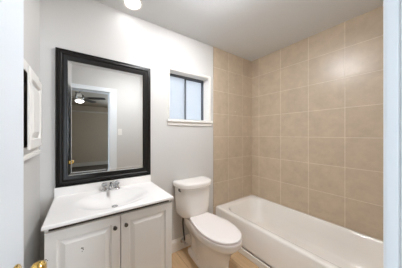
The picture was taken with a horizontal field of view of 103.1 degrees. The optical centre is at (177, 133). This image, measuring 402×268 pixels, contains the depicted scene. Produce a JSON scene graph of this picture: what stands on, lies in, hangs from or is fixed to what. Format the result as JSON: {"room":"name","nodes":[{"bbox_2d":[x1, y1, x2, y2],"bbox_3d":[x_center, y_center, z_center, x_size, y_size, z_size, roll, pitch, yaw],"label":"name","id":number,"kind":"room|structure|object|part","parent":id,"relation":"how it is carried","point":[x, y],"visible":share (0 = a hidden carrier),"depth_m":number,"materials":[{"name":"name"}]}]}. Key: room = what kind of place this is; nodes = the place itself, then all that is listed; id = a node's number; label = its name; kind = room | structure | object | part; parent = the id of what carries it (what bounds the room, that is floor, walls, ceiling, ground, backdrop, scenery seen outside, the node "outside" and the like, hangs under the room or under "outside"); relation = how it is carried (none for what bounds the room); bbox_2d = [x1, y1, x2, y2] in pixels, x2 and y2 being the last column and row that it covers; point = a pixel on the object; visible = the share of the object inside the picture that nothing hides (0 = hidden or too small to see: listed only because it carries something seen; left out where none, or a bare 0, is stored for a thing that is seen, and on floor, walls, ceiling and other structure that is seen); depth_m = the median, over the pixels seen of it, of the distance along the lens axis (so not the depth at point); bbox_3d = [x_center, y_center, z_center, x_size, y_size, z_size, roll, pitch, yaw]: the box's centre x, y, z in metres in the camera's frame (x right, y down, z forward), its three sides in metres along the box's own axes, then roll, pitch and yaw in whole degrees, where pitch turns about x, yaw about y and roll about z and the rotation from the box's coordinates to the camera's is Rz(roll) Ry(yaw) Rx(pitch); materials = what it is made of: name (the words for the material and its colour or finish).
{"room":"bathroom","nodes":[
{"label":"bathroom","id":0,"kind":"room"},
{"bbox_2d":[24,0,39,267],"bbox_3d":[-0.657,0.084,0.442,0.140,2.458,1.625,0,0,-31],"label":"wall","id":1,"kind":"structure","parent":0,"point":[31,7],"depth_m":0.99,"materials":[{"name":"grey paint"}]},
{"bbox_2d":[24,59,41,160],"bbox_3d":[-0.842,-0.119,0.834,0.169,0.491,0.417,0,0,-31],"label":"medicine cabinet","id":2,"kind":"object","parent":1,"relation":"attached to","point":[32,85],"visible":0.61,"depth_m":0.83,"materials":[{"name":"white paint"}]},
{"bbox_3d":[-0.776,-0.120,0.866,0.010,0.387,0.334,0,0,-34],"label":"door","id":3,"kind":"part","parent":2,"relation":"part of","materials":[{"name":"white paint"}]},
{"bbox_2d":[40,0,212,259],"bbox_3d":[0.012,0.084,1.893,2.796,2.458,0.150,0,0,-31],"label":"wall","id":4,"kind":"structure","parent":0,"point":[91,27],"depth_m":1.57,"materials":[{"name":"grey paint"}]},
{"bbox_2d":[54,175,150,196],"bbox_3d":[-0.611,0.447,1.409,0.779,0.068,0.019,0,0,-31],"label":"backsplash","id":5,"kind":"structure","parent":4,"relation":"attached to","point":[75,189],"depth_m":1.34,"materials":[{"name":"stone"}]},
{"bbox_2d":[55,47,150,187],"bbox_3d":[-0.605,-0.126,1.407,0.767,1.072,0.032,0,0,-31],"label":"framed mirror","id":6,"kind":"object","parent":4,"relation":"attached to","point":[103,105],"visible":1,"depth_m":1.37,"materials":[{"name":"black paint"}]},
{"bbox_2d":[68,60,142,175],"bbox_3d":[-0.612,-0.126,1.417,0.621,0.926,0.006,0,0,-31],"label":"mirror glass","id":7,"kind":"object","parent":6,"relation":"attached to","point":[105,102],"depth_m":1.39,"materials":[{"name":"clear"}]},
{"bbox_2d":[172,234,190,252],"bbox_3d":[0.089,1.248,1.843,0.875,0.130,0.014,0,0,-31],"label":"baseboard","id":8,"kind":"structure","parent":4,"relation":"attached to","point":[177,245],"depth_m":1.80,"materials":[{"name":"white paint"}]},
{"bbox_2d":[180,218,187,244],"bbox_3d":[0.062,1.065,1.764,0.081,0.348,0.095,0,0,-31],"label":"supply valve","id":9,"kind":"object","parent":4,"relation":"attached to","point":[182,239],"visible":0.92,"depth_m":1.74,"materials":[{"name":"silver metal"}]},
{"bbox_2d":[167,66,212,125],"bbox_3d":[0.126,-0.420,1.944,0.656,0.642,0.180,0,0,-31],"label":"window","id":10,"kind":"structure","parent":4,"relation":"in","point":[189,93],"depth_m":1.98,"materials":[{"name":"white paint"}]},
{"bbox_3d":[-0.026,-0.435,1.920,0.255,0.510,0.004,0,0,-31],"label":"pane","id":11,"kind":"part","parent":10,"relation":"part of","materials":[{"name":"clear glass"}]},
{"bbox_3d":[-0.021,-0.435,1.924,0.283,0.524,0.014,0,0,-31],"label":"sash","id":12,"kind":"part","parent":10,"relation":"part of","materials":[{"name":"grey metal"}]},
{"bbox_3d":[0.086,-0.443,1.996,0.569,0.556,0.050,0,0,-31],"label":"frame","id":13,"kind":"part","parent":10,"relation":"part of","materials":[{"name":"grey metal"}]},
{"bbox_3d":[0.160,-0.133,1.889,0.656,0.068,0.050,0,0,-31],"label":"sill","id":14,"kind":"part","parent":10,"relation":"part of","materials":[{"name":"white paint"}]},
{"bbox_3d":[0.200,-0.435,2.080,0.266,0.510,0.004,0,0,-31],"label":"pane","id":15,"kind":"part","parent":10,"relation":"part of","materials":[{"name":"clear glass"}]},
{"bbox_3d":[0.194,-0.435,2.076,0.294,0.524,0.014,0,0,-31],"label":"sash","id":16,"kind":"part","parent":10,"relation":"part of","materials":[{"name":"grey metal"}]},
{"bbox_2d":[172,245,259,267],"bbox_3d":[0.438,1.353,1.235,2.756,0.080,1.715,0,0,-31],"label":"floor","id":17,"kind":"structure","parent":0,"point":[181,258],"depth_m":1.63,"materials":[{"name":"beige wood"}]},
{"bbox_2d":[44,200,171,267],"bbox_3d":[-0.486,0.908,1.211,0.766,0.810,0.487,0,0,-31],"label":"vanity cabinet","id":18,"kind":"object","parent":17,"relation":"on","point":[141,237],"visible":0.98,"depth_m":1.01,"materials":[{"name":"white paint"}]},
{"bbox_3d":[-0.540,0.864,0.933,0.380,0.679,0.020,0,0,-31],"label":"door","id":19,"kind":"part","parent":18,"relation":"part of","materials":[{"name":"white paint"}]},
{"bbox_2d":[41,175,173,230],"bbox_3d":[-0.490,0.480,1.216,0.783,0.136,0.473,0,0,-31],"label":"countertop","id":20,"kind":"structure","parent":18,"relation":"on","point":[73,204],"depth_m":1.20,"materials":[{"name":"stone"}]},
{"bbox_2d":[101,181,119,191],"bbox_3d":[-0.558,0.444,1.330,0.156,0.073,0.142,0,0,-31],"label":"faucet","id":21,"kind":"object","parent":20,"relation":"on","point":[111,186],"visible":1,"depth_m":1.34,"materials":[{"name":"silver metal"}]},
{"bbox_3d":[-0.582,0.473,1.369,0.156,0.014,0.052,0,0,-31],"label":"plate","id":22,"kind":"part","parent":21,"relation":"part of","materials":[{"name":"silver metal"}]},
{"bbox_3d":[-0.556,0.439,1.326,0.032,0.062,0.132,0,0,-31],"label":"spout","id":23,"kind":"part","parent":21,"relation":"part of","materials":[{"name":"silver metal"}]},
{"bbox_3d":[-0.388,0.515,1.050,0.733,0.023,0.016,0,0,-31],"label":"rail","id":24,"kind":"part","parent":18,"relation":"part of","materials":[{"name":"white"}]},
{"bbox_3d":[-0.213,0.864,1.133,0.378,0.679,0.020,0,0,-31],"label":"door","id":25,"kind":"part","parent":18,"relation":"part of","materials":[{"name":"white paint"}]},
{"bbox_2d":[173,176,241,267],"bbox_3d":[0.307,0.912,1.572,0.446,0.802,0.692,0,0,-31],"label":"toilet","id":26,"kind":"object","parent":17,"relation":"on","point":[214,239],"visible":1,"depth_m":1.56,"materials":[{"name":"white ceramic"}]},
{"bbox_3d":[0.189,0.541,1.765,0.446,0.060,0.239,0,0,-31],"label":"tank lid","id":27,"kind":"part","parent":26,"relation":"part of","materials":[{"name":"white ceramic"}]},
{"bbox_3d":[0.183,0.730,1.774,0.402,0.322,0.208,0,0,-31],"label":"tank","id":28,"kind":"part","parent":26,"relation":"part of","materials":[{"name":"white ceramic"}]},
{"bbox_3d":[0.311,1.108,1.564,0.356,0.410,0.662,0,0,-31],"label":"bowl","id":29,"kind":"part","parent":26,"relation":"part of","materials":[{"name":"white ceramic"}]},
{"bbox_3d":[0.355,0.899,1.493,0.359,0.010,0.506,0,0,-31],"label":"seat","id":30,"kind":"part","parent":26,"relation":"part of","materials":[{"name":"white plastic"}]},
{"bbox_3d":[0.354,0.874,1.495,0.357,0.024,0.503,0,0,-31],"label":"seat lid","id":31,"kind":"part","parent":26,"relation":"part of","materials":[{"name":"white plastic"}]},
{"bbox_2d":[216,195,382,267],"bbox_3d":[1.217,1.130,1.657,0.782,0.366,1.492,0,0,-31],"label":"bathtub","id":32,"kind":"object","parent":17,"relation":"on","point":[279,236],"visible":0.84,"depth_m":1.64,"materials":[{"name":"white ceramic"}]},
{"bbox_2d":[238,247,269,267],"bbox_3d":[0.873,1.281,1.456,0.018,0.064,1.477,0,0,-31],"label":"trim","id":33,"kind":"structure","parent":32,"relation":"attached to","point":[242,251],"depth_m":1.61,"materials":[{"name":"white wood"}]},
{"bbox_2d":[213,47,251,214],"bbox_3d":[0.811,0.084,2.289,0.819,2.458,0.007,0,0,-31],"label":"tiled wall","id":34,"kind":"structure","parent":0,"point":[232,107],"depth_m":2.25,"materials":[{"name":"beige tile"}]},
{"bbox_2d":[94,0,382,60],"bbox_3d":[0.453,-1.205,1.210,2.756,0.120,1.775,0,0,-31],"label":"ceiling","id":35,"kind":"structure","parent":0,"point":[251,30],"depth_m":1.57,"materials":[{"name":"white paint"}]},
{"bbox_2d":[122,0,142,10],"bbox_3d":[-0.396,-1.152,1.385,0.172,0.026,0.172,0,0,-31],"label":"recessed light","id":36,"kind":"object","parent":35,"relation":"in","point":[134,5],"visible":1,"depth_m":1.40,"materials":[{"name":"white paint"}]},
{"bbox_2d":[251,6,382,240],"bbox_3d":[1.625,0.084,1.839,0.100,2.458,1.625,0,0,-31],"label":"wall","id":37,"kind":"structure","parent":0,"point":[317,99],"depth_m":1.74,"materials":[{"name":"beige tile"}]},
{"bbox_3d":[0.885,0.084,0.504,2.556,2.458,0.120,0,0,-31],"label":"wall","id":38,"kind":"structure","parent":0,"visible":0},
{"bbox_2d":[0,0,46,267],"bbox_3d":[-0.304,0.295,0.187,0.165,2.012,0.602,0,0,-31],"label":"door","id":39,"kind":"structure","parent":38,"relation":"in","point":[11,11],"depth_m":0.39,"materials":[{"name":"white paint"}]},
{"bbox_3d":[-0.380,0.368,0.414,0.058,0.055,0.054,0,0,-31],"label":"knob","id":40,"kind":"part","parent":39,"relation":"part of","materials":[{"name":"gold metal"}]},
{"bbox_2d":[383,0,401,267],"bbox_3d":[0.138,0.256,0.047,0.815,2.115,0.158,0,0,-31],"label":"trim","id":41,"kind":"structure","parent":38,"relation":"attached to","point":[392,9],"depth_m":0.26,"materials":[{"name":"white paint"}]}
]}

